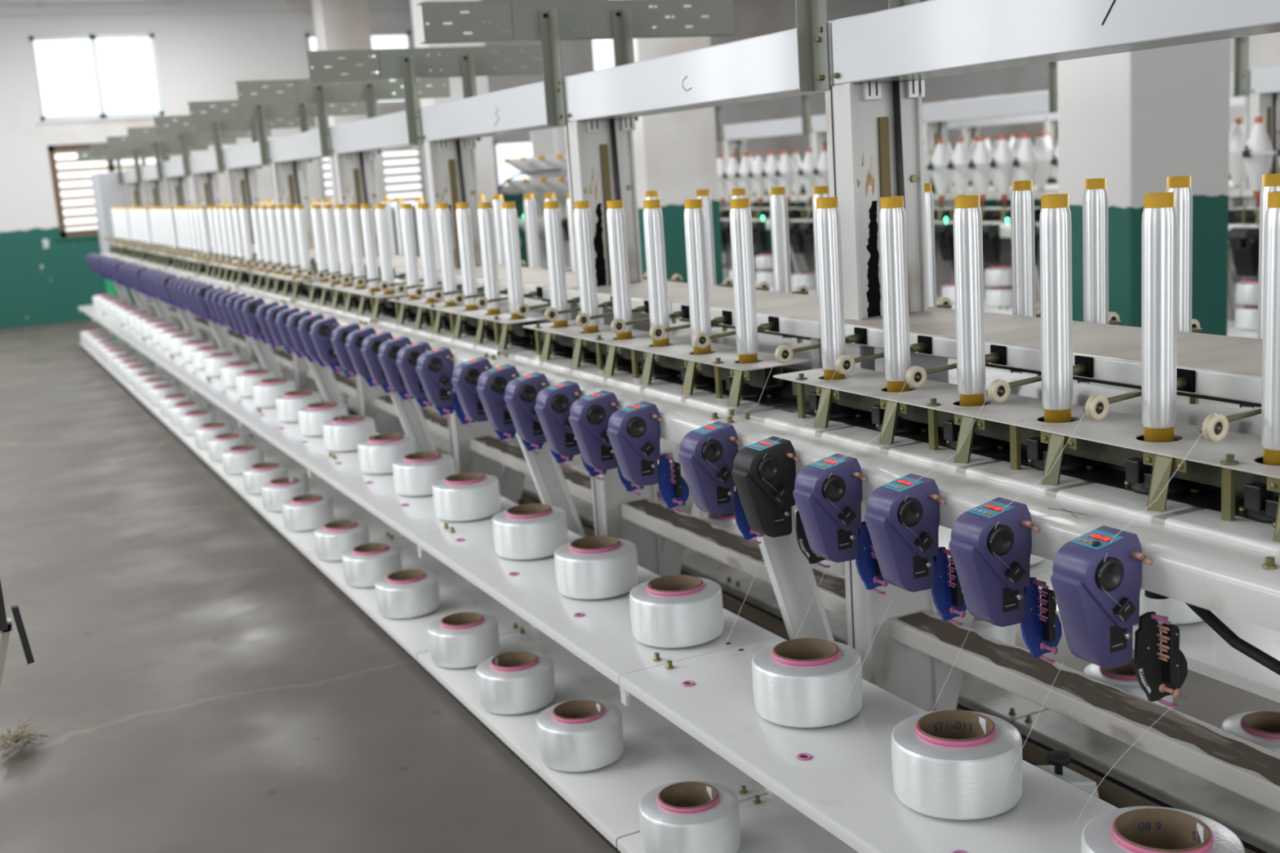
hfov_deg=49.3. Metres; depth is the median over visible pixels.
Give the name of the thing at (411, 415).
diagonal brace
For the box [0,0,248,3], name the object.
ceiling
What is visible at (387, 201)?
yarn bobbin
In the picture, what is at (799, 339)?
cover plate
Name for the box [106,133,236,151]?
cable tray
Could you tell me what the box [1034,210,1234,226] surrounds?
bed
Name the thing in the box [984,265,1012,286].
spool
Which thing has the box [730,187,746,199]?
yarn bobbin
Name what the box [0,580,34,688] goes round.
trolley
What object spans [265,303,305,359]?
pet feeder
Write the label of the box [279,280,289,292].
spindle bearing
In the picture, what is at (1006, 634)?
spool
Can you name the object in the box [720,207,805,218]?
cover plate
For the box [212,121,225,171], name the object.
hanger
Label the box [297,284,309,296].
spindle bearing
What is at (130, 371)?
spool
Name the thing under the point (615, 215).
yarn bobbin
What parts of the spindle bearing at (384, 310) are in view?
brake lever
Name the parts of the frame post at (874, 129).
drive rod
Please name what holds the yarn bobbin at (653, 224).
on the spindle bearing at (659, 371)
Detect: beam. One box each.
[122,166,142,183]
[140,161,164,181]
[162,155,191,177]
[189,149,226,173]
[223,139,271,168]
[268,126,333,163]
[330,107,424,154]
[421,77,568,142]
[564,21,834,121]
[723,115,812,140]
[811,114,826,133]
[831,0,1279,84]
[921,90,1057,123]
[947,120,963,128]
[962,112,1046,127]
[1046,112,1057,120]
[1229,96,1244,106]
[1230,68,1251,96]
[1250,66,1279,93]
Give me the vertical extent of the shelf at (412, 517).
0.037 m
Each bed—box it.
[100,249,139,257]
[114,253,159,263]
[134,258,187,270]
[158,263,212,278]
[188,273,329,288]
[228,278,424,303]
[279,288,547,326]
[359,302,722,368]
[487,328,1016,444]
[704,372,1279,626]
[720,210,802,229]
[788,214,813,221]
[933,215,1039,235]
[951,179,1035,191]
[1032,177,1058,190]
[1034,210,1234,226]
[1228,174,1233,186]
[1228,210,1259,230]
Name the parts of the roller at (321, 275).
rod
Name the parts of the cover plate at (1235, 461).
stiffening rail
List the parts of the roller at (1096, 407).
rod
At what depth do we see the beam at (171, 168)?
10.46 m
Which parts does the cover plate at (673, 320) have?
stiffening rail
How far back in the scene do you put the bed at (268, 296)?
6.80 m
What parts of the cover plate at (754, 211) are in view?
stiffening rail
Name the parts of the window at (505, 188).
sill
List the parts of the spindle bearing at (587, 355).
brake lever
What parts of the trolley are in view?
frame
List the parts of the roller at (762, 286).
rod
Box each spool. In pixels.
[80,328,102,342]
[84,332,106,346]
[88,335,111,350]
[92,293,114,306]
[93,340,118,355]
[97,295,119,310]
[98,344,123,359]
[101,297,124,312]
[103,348,129,364]
[107,301,132,316]
[111,354,137,371]
[113,304,137,319]
[116,359,144,377]
[119,307,145,324]
[123,364,151,382]
[126,311,153,328]
[131,371,161,391]
[133,315,161,333]
[138,377,169,397]
[140,319,169,337]
[146,384,179,405]
[150,324,180,343]
[158,328,190,348]
[158,393,192,416]
[167,333,200,354]
[168,401,203,424]
[178,409,215,434]
[180,339,214,362]
[191,346,226,368]
[194,422,232,448]
[203,351,240,377]
[206,432,247,461]
[219,360,259,386]
[221,444,264,474]
[235,368,276,396]
[242,462,288,494]
[252,377,296,407]
[261,476,309,511]
[275,390,322,422]
[281,493,333,531]
[297,401,347,435]
[313,520,369,560]
[322,414,376,451]
[342,542,402,587]
[357,433,415,474]
[374,569,439,618]
[392,451,454,496]
[427,612,499,668]
[431,472,500,521]
[475,651,555,714]
[492,503,568,559]
[536,699,623,772]
[554,535,638,599]
[629,574,723,648]
[639,780,740,852]
[657,491,699,518]
[659,437,675,453]
[698,512,755,540]
[722,251,726,264]
[723,266,727,279]
[728,269,733,280]
[751,638,862,728]
[755,253,773,269]
[755,269,773,284]
[791,271,816,288]
[812,560,841,576]
[891,710,1022,820]
[942,282,955,302]
[972,617,1015,646]
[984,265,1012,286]
[985,285,1012,306]
[1030,554,1044,565]
[1080,806,1244,852]
[1083,657,1173,710]
[1139,588,1215,624]
[1221,711,1279,753]
[1235,278,1258,305]
[1235,305,1257,330]
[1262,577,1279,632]
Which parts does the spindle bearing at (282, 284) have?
brake lever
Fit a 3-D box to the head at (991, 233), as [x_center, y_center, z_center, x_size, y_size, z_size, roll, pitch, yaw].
[2.075,-1.088,8.321,0.112,0.240,0.120,-9,12,-25]
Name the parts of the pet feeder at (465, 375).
control panel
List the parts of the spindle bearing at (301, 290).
brake lever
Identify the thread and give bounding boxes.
[706,359,775,659]
[759,368,836,639]
[824,382,906,725]
[900,395,988,711]
[989,412,1085,815]
[1072,422,1209,834]
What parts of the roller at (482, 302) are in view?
rod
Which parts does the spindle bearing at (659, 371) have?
brake lever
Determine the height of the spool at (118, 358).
0.116 m
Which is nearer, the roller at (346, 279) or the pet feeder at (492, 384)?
the pet feeder at (492, 384)
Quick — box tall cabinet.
[90,171,137,337]
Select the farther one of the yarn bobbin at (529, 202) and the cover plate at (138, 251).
the cover plate at (138, 251)
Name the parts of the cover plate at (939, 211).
stiffening rail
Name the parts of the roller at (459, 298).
rod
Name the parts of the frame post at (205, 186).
drive rod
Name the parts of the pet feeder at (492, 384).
control panel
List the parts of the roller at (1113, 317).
rod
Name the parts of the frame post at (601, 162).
drive rod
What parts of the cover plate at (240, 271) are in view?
stiffening rail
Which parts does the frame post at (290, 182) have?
drive rod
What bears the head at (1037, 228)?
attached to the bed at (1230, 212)
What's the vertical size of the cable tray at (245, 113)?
0.106 m
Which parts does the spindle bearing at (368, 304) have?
brake lever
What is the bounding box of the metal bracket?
[795,0,830,92]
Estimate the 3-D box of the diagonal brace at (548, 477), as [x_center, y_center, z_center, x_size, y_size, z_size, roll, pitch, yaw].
[-0.240,0.235,4.098,0.311,0.804,0.042,-9,12,-25]
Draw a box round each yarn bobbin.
[111,207,117,244]
[113,207,120,244]
[115,207,123,244]
[118,207,125,244]
[120,206,128,245]
[123,206,133,246]
[128,206,136,247]
[130,206,138,247]
[133,206,142,248]
[137,206,145,248]
[139,206,148,249]
[142,206,154,249]
[148,206,157,251]
[151,206,161,252]
[155,206,165,252]
[160,206,169,253]
[163,206,173,253]
[167,206,179,254]
[174,206,185,256]
[178,205,190,257]
[183,205,195,257]
[188,205,199,258]
[193,205,204,259]
[198,205,212,262]
[207,205,220,262]
[213,205,226,263]
[219,205,232,265]
[225,205,239,266]
[232,204,246,267]
[239,204,254,270]
[251,204,266,271]
[258,204,274,272]
[261,200,267,208]
[266,204,283,274]
[267,200,274,204]
[275,204,292,275]
[284,204,302,277]
[294,204,311,281]
[310,199,315,210]
[311,204,328,282]
[316,199,326,247]
[322,204,340,284]
[324,199,337,248]
[334,204,352,287]
[346,203,365,289]
[360,203,379,292]
[374,203,395,298]
[382,197,396,254]
[394,196,404,255]
[400,203,420,300]
[414,196,424,257]
[417,202,438,303]
[435,202,457,306]
[456,202,478,311]
[477,201,500,315]
[479,195,485,202]
[492,194,505,265]
[501,201,524,324]
[523,193,541,268]
[543,200,568,328]
[544,192,556,201]
[566,192,575,271]
[573,200,599,333]
[606,200,632,339]
[643,199,670,346]
[644,190,659,199]
[684,198,711,355]
[695,188,716,285]
[729,198,758,363]
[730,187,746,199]
[769,186,791,293]
[812,185,829,295]
[815,196,845,380]
[879,195,911,392]
[924,182,936,306]
[953,195,985,406]
[1010,179,1035,316]
[1039,193,1072,422]
[1082,177,1108,324]
[1141,191,1177,442]
[1165,175,1192,332]
[1257,173,1279,339]
[1261,191,1279,466]
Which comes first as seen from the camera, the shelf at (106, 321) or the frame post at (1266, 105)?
the frame post at (1266, 105)
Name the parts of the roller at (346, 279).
rod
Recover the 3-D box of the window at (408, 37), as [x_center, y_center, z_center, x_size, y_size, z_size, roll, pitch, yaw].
[-3.473,-4.428,17.356,1.435,0.926,0.210,-9,12,-25]
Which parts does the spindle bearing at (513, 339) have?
brake lever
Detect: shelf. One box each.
[77,303,108,317]
[79,337,136,356]
[91,312,127,329]
[93,350,156,373]
[108,324,151,343]
[110,364,182,391]
[128,337,181,361]
[130,382,215,416]
[155,355,221,386]
[156,404,258,448]
[189,377,275,418]
[191,435,317,493]
[236,408,378,466]
[238,475,400,558]
[306,452,519,544]
[307,534,533,660]
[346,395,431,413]
[401,410,451,455]
[415,522,778,685]
[417,627,768,848]
[502,464,587,504]
[574,502,757,591]
[617,793,858,852]
[618,636,1119,852]
[657,453,673,464]
[727,576,1083,724]
[734,486,1053,574]
[768,284,816,295]
[936,295,1039,312]
[990,303,1040,315]
[1011,709,1279,852]
[1030,569,1279,702]
[1226,320,1257,338]
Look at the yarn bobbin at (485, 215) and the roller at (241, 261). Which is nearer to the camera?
the yarn bobbin at (485, 215)
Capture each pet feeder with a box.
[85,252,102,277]
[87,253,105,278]
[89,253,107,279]
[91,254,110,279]
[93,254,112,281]
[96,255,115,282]
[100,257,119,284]
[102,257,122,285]
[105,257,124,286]
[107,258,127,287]
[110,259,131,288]
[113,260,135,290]
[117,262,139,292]
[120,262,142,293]
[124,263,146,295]
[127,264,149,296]
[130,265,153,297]
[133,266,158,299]
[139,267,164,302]
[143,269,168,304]
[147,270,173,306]
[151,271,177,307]
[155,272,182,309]
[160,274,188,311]
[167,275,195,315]
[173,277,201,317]
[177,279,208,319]
[182,280,213,322]
[188,282,220,324]
[194,284,228,327]
[204,286,237,332]
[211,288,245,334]
[217,290,253,337]
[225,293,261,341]
[233,294,269,345]
[241,297,281,348]
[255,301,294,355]
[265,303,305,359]
[275,306,316,364]
[285,310,328,368]
[297,313,342,373]
[309,316,356,379]
[330,322,380,388]
[345,326,396,395]
[360,331,413,402]
[377,336,432,409]
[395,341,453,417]
[415,346,475,426]
[451,356,516,443]
[475,364,544,453]
[503,372,573,466]
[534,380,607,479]
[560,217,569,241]
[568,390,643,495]
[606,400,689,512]
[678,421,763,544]
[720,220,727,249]
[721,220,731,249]
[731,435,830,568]
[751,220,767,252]
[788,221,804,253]
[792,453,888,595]
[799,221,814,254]
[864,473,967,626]
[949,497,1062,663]
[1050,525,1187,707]
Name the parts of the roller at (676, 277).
rod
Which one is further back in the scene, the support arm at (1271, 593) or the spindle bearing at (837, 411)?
the spindle bearing at (837, 411)
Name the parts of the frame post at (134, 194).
drive rod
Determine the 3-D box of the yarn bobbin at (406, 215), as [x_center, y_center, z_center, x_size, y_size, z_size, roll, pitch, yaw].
[-0.818,-0.616,4.970,0.046,0.357,0.046,-5,11,-3]
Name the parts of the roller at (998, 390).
rod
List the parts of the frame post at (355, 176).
drive rod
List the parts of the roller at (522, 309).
rod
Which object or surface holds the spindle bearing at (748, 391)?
on the bed at (680, 415)
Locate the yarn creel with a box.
[522,126,571,267]
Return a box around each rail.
[146,299,155,307]
[167,307,180,319]
[193,317,210,333]
[226,329,246,348]
[271,346,293,369]
[306,368,357,398]
[373,395,449,439]
[468,435,592,504]
[519,495,1255,852]
[618,497,846,617]
[717,151,1276,176]
[887,609,1279,813]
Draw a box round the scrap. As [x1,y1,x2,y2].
[1048,507,1086,517]
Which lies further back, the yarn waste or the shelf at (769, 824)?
the yarn waste
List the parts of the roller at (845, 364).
rod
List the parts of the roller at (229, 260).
rod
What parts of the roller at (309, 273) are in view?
rod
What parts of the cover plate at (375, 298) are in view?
stiffening rail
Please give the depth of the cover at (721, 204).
11.86 m
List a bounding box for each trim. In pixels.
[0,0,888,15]
[34,0,401,4]
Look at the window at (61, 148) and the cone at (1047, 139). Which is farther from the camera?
the window at (61, 148)
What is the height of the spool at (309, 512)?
0.116 m
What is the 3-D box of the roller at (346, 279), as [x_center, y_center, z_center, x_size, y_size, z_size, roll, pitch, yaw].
[-1.069,-0.590,5.469,0.216,0.044,0.036,-10,12,-30]
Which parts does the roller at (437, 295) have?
rod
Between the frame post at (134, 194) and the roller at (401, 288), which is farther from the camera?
the frame post at (134, 194)
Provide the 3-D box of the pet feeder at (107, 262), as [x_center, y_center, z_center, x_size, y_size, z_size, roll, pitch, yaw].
[-4.371,-1.285,11.652,0.166,0.241,0.066,-9,12,-25]
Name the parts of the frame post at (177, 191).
drive rod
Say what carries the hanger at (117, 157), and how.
attached to the beam at (129, 175)
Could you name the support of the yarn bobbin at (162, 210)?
on the cover plate at (160, 255)
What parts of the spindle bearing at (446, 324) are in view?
brake lever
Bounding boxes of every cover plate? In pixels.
[109,242,133,255]
[125,245,154,260]
[146,249,180,266]
[171,254,213,274]
[204,261,258,284]
[244,269,319,297]
[302,279,408,317]
[387,295,546,349]
[522,320,810,406]
[524,296,676,324]
[680,319,810,342]
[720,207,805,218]
[773,367,1279,542]
[795,207,813,219]
[933,206,1041,222]
[985,364,1261,408]
[1231,206,1259,224]
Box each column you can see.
[311,0,386,242]
[410,0,497,262]
[610,4,724,319]
[1057,38,1230,335]
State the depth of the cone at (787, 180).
10.57 m
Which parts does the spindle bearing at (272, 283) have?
brake lever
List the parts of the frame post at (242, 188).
drive rod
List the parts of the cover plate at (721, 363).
stiffening rail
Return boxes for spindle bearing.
[228,270,236,279]
[235,271,244,280]
[241,273,249,283]
[253,275,263,285]
[262,277,271,288]
[270,279,280,289]
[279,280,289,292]
[288,282,299,293]
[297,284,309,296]
[315,288,328,300]
[326,290,339,302]
[337,293,344,306]
[351,295,365,308]
[364,298,380,311]
[379,301,395,315]
[404,306,417,321]
[422,311,431,325]
[441,314,456,330]
[456,318,477,335]
[477,323,501,340]
[501,324,533,346]
[542,337,573,355]
[572,342,605,363]
[604,349,640,371]
[640,356,680,379]
[680,365,724,389]
[724,374,771,400]
[808,391,861,421]
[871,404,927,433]
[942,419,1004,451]
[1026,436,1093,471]
[1124,457,1199,495]
[1239,481,1279,528]
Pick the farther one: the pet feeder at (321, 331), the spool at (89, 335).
the spool at (89, 335)
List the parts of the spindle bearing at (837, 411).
brake lever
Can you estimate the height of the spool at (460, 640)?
0.116 m
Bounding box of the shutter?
[54,148,155,228]
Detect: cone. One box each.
[716,154,728,208]
[725,153,740,195]
[737,152,753,201]
[747,152,755,203]
[751,151,766,208]
[764,151,769,195]
[764,151,780,195]
[777,149,795,208]
[777,150,783,186]
[791,149,802,204]
[800,147,817,208]
[816,146,828,186]
[923,144,931,182]
[930,138,951,208]
[947,138,953,191]
[950,137,971,195]
[963,137,968,155]
[968,137,974,156]
[969,136,978,191]
[970,136,992,208]
[984,136,991,153]
[990,134,999,203]
[992,134,1015,208]
[1008,134,1014,150]
[1011,133,1022,181]
[1014,133,1038,186]
[1033,132,1051,202]
[1044,132,1054,176]
[1051,140,1058,186]
[1053,146,1058,184]
[1229,118,1244,186]
[1243,116,1273,208]
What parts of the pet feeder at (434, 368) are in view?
control panel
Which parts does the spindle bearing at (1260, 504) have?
brake lever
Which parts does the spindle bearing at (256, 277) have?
brake lever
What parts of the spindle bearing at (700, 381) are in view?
brake lever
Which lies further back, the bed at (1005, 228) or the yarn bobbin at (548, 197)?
the bed at (1005, 228)
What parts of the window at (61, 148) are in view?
sill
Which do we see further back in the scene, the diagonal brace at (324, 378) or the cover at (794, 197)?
the cover at (794, 197)
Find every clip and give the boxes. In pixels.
[722,171,727,177]
[734,170,739,177]
[747,169,752,177]
[761,168,766,176]
[774,168,784,176]
[798,167,803,175]
[813,166,822,174]
[927,160,933,169]
[947,160,953,168]
[968,159,974,168]
[990,157,996,167]
[1012,156,1019,166]
[1050,155,1057,164]
[1242,145,1250,157]
[1276,148,1279,155]
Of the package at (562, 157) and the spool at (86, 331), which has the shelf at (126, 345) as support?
the spool at (86, 331)
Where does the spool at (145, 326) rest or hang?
on the shelf at (126, 334)
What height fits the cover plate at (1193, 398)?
0.086 m
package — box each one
[503,157,548,178]
[505,178,566,204]
[517,217,568,242]
[520,156,566,177]
[521,177,567,203]
[537,155,568,176]
[537,217,569,242]
[539,177,568,196]
[555,153,567,164]
[558,175,568,186]
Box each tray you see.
[75,148,182,161]
[88,142,208,156]
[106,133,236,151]
[126,125,271,143]
[152,112,315,134]
[153,259,186,266]
[180,265,212,273]
[186,94,366,123]
[209,273,256,283]
[234,77,450,106]
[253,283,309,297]
[304,44,542,82]
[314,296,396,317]
[394,315,543,348]
[416,0,734,44]
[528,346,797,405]
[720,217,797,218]
[773,401,1272,524]
[933,218,1039,221]
[1228,222,1255,223]
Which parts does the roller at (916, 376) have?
rod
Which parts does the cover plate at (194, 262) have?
stiffening rail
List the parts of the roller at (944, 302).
rod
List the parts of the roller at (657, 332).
rod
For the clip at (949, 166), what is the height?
0.056 m
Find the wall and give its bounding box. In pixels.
[0,1,888,328]
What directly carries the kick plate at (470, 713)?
on the floor
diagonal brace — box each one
[112,281,133,304]
[129,288,151,312]
[149,295,173,324]
[175,306,202,339]
[206,318,236,353]
[249,335,284,377]
[281,349,294,380]
[305,356,349,415]
[337,370,352,406]
[390,391,437,452]
[502,434,525,504]
[515,432,586,537]
[659,442,693,576]
[756,506,834,641]
[789,240,808,272]
[936,537,974,711]
[1035,238,1039,294]
[1226,256,1237,320]
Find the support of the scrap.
on the bed at (1197, 557)
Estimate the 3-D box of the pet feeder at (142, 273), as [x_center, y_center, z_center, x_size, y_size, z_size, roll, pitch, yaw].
[-3.371,-0.977,9.671,0.166,0.241,0.066,-9,12,-25]
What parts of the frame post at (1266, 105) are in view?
drive rod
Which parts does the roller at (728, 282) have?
rod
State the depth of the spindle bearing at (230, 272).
7.95 m
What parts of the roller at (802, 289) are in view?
rod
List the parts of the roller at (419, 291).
rod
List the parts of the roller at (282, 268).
rod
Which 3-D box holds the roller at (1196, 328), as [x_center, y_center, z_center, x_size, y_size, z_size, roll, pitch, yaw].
[0.956,-0.172,2.543,0.216,0.044,0.036,-10,12,-30]
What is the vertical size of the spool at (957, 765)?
0.116 m
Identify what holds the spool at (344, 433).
on the shelf at (286, 437)
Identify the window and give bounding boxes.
[28,33,168,124]
[47,142,169,240]
[305,31,420,107]
[319,145,426,213]
[493,138,532,191]
[590,39,595,71]
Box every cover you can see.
[252,244,256,268]
[309,247,341,279]
[338,253,423,284]
[422,264,647,326]
[566,280,822,369]
[719,197,725,208]
[723,194,810,208]
[844,306,1262,404]
[933,189,1058,207]
[1056,186,1245,210]
[1241,188,1253,197]
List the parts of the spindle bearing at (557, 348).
brake lever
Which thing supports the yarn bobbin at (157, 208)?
on the cover plate at (160, 255)
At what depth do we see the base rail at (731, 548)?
3.68 m
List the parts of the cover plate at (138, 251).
stiffening rail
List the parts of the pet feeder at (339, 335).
control panel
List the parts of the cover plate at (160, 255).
stiffening rail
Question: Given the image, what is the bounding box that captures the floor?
[0,239,1279,852]
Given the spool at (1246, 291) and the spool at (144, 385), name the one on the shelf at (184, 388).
the spool at (144, 385)
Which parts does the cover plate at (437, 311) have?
stiffening rail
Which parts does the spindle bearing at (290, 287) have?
brake lever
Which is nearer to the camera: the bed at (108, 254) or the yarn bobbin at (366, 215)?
the yarn bobbin at (366, 215)
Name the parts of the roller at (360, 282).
rod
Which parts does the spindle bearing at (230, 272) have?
brake lever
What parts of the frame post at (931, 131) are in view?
drive rod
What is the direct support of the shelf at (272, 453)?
on the trestle at (239, 423)
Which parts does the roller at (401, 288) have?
rod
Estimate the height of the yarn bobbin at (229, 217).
0.357 m
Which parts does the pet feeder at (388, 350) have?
control panel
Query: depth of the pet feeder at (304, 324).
5.42 m
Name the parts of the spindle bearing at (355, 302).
brake lever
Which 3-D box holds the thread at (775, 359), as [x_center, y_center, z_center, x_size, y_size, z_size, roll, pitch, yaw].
[0.191,0.160,2.672,0.160,0.613,0.088,-9,12,-25]
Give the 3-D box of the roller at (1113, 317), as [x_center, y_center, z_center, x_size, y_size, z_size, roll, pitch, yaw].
[0.866,-0.200,2.720,0.216,0.044,0.036,-10,12,-30]
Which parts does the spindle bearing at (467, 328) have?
brake lever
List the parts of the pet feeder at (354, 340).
control panel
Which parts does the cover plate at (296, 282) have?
stiffening rail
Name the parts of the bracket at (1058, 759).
knob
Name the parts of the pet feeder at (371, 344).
control panel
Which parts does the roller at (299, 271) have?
rod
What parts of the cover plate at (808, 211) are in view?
stiffening rail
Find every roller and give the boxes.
[134,241,147,245]
[150,244,164,248]
[154,244,168,249]
[157,245,172,250]
[164,246,179,251]
[168,247,183,252]
[173,248,188,253]
[177,248,193,253]
[182,247,212,254]
[187,249,212,255]
[195,251,212,257]
[201,252,218,258]
[207,253,224,259]
[213,254,231,260]
[219,252,256,262]
[226,255,256,262]
[237,257,257,265]
[244,259,264,266]
[253,260,273,267]
[261,262,281,269]
[270,257,314,271]
[279,262,317,272]
[294,261,340,275]
[305,262,352,277]
[316,264,366,279]
[328,266,380,281]
[342,267,395,284]
[355,272,406,286]
[379,278,423,291]
[395,280,442,293]
[413,284,462,297]
[432,285,484,301]
[453,288,507,304]
[475,286,542,308]
[515,296,580,315]
[520,260,526,266]
[544,296,613,321]
[576,300,649,327]
[610,305,689,333]
[642,271,647,279]
[649,310,732,340]
[666,274,682,282]
[693,315,778,348]
[716,278,733,287]
[755,281,769,290]
[774,327,866,364]
[791,284,808,294]
[835,335,932,374]
[905,344,1006,387]
[936,297,951,308]
[986,355,1093,402]
[1035,305,1040,317]
[1083,368,1195,420]
[1108,311,1121,324]
[1191,319,1202,333]
[1198,407,1261,442]
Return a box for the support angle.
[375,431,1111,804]
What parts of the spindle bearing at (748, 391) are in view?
brake lever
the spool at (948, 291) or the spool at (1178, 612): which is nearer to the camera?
the spool at (1178, 612)
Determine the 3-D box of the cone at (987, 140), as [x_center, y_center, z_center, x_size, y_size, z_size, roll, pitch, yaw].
[3.729,-2.888,14.959,0.138,0.440,0.138,-9,12,-25]
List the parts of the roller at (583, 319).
rod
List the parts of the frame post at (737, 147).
drive rod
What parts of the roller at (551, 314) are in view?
rod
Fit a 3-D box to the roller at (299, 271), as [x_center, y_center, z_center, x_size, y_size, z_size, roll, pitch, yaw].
[-1.426,-0.700,6.177,0.216,0.044,0.036,-10,12,-30]
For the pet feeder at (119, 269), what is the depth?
10.79 m
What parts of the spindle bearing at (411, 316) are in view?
brake lever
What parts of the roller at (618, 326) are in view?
rod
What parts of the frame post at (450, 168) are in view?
drive rod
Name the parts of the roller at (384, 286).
rod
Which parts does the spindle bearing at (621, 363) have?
brake lever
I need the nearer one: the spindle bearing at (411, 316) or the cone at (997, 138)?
the spindle bearing at (411, 316)
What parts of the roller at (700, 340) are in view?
rod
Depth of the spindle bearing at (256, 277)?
7.31 m
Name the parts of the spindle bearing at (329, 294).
brake lever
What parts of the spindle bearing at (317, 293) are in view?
brake lever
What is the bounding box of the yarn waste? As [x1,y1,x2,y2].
[0,718,48,763]
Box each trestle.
[238,420,318,476]
[307,469,404,536]
[417,545,536,628]
[619,686,775,795]
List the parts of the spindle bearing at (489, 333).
brake lever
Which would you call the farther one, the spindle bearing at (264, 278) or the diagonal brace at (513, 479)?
the spindle bearing at (264, 278)
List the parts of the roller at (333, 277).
rod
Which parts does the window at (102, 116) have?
sill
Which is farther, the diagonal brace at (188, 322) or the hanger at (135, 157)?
the hanger at (135, 157)
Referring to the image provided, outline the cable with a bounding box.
[497,168,561,194]
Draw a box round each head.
[933,222,936,256]
[934,223,954,261]
[982,223,1000,263]
[1034,224,1038,266]
[1035,226,1039,241]
[1228,227,1259,276]
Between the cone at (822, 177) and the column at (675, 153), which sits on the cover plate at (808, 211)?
the cone at (822, 177)
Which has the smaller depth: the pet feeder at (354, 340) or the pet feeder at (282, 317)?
the pet feeder at (354, 340)
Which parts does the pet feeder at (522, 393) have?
control panel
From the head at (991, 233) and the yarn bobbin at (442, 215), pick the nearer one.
the yarn bobbin at (442, 215)
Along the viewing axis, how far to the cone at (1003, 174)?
8.42 m
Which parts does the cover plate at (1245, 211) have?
stiffening rail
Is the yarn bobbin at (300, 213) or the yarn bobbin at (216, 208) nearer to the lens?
the yarn bobbin at (300, 213)
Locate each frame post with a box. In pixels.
[123,182,159,316]
[142,179,182,328]
[163,176,208,341]
[191,172,239,355]
[225,167,279,368]
[270,160,324,402]
[331,151,403,435]
[422,138,505,497]
[564,117,662,577]
[722,138,746,270]
[809,131,826,264]
[824,79,939,711]
[922,121,951,295]
[960,126,978,180]
[1044,120,1057,177]
[1241,92,1279,306]
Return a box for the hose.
[1185,602,1279,675]
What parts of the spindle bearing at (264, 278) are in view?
brake lever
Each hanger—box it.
[115,155,123,184]
[132,149,141,182]
[140,153,146,165]
[153,142,163,179]
[160,147,166,161]
[179,133,191,175]
[186,140,191,177]
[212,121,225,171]
[249,120,262,168]
[254,105,270,164]
[297,103,312,162]
[314,83,332,156]
[364,81,382,153]
[400,54,422,145]
[459,53,481,141]
[537,8,566,126]
[611,7,638,120]
[714,105,723,142]
[800,93,810,134]
[888,0,922,79]
[1048,61,1057,112]
[1233,35,1248,97]
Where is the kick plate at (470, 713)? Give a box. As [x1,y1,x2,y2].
[81,346,621,852]
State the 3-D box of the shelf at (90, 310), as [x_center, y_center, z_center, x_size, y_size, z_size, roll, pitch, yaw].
[-4.881,-1.075,12.749,0.376,0.037,1.329,-9,12,-25]
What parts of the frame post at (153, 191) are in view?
drive rod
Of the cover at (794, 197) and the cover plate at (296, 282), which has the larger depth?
the cover at (794, 197)
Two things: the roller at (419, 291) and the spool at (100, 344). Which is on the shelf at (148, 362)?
the spool at (100, 344)
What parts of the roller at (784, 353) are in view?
rod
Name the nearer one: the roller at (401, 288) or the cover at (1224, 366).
the cover at (1224, 366)
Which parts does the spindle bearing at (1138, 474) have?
brake lever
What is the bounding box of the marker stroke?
[1101,0,1115,25]
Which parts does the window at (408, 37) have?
sill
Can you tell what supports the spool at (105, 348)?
on the shelf at (148, 362)
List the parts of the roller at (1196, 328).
rod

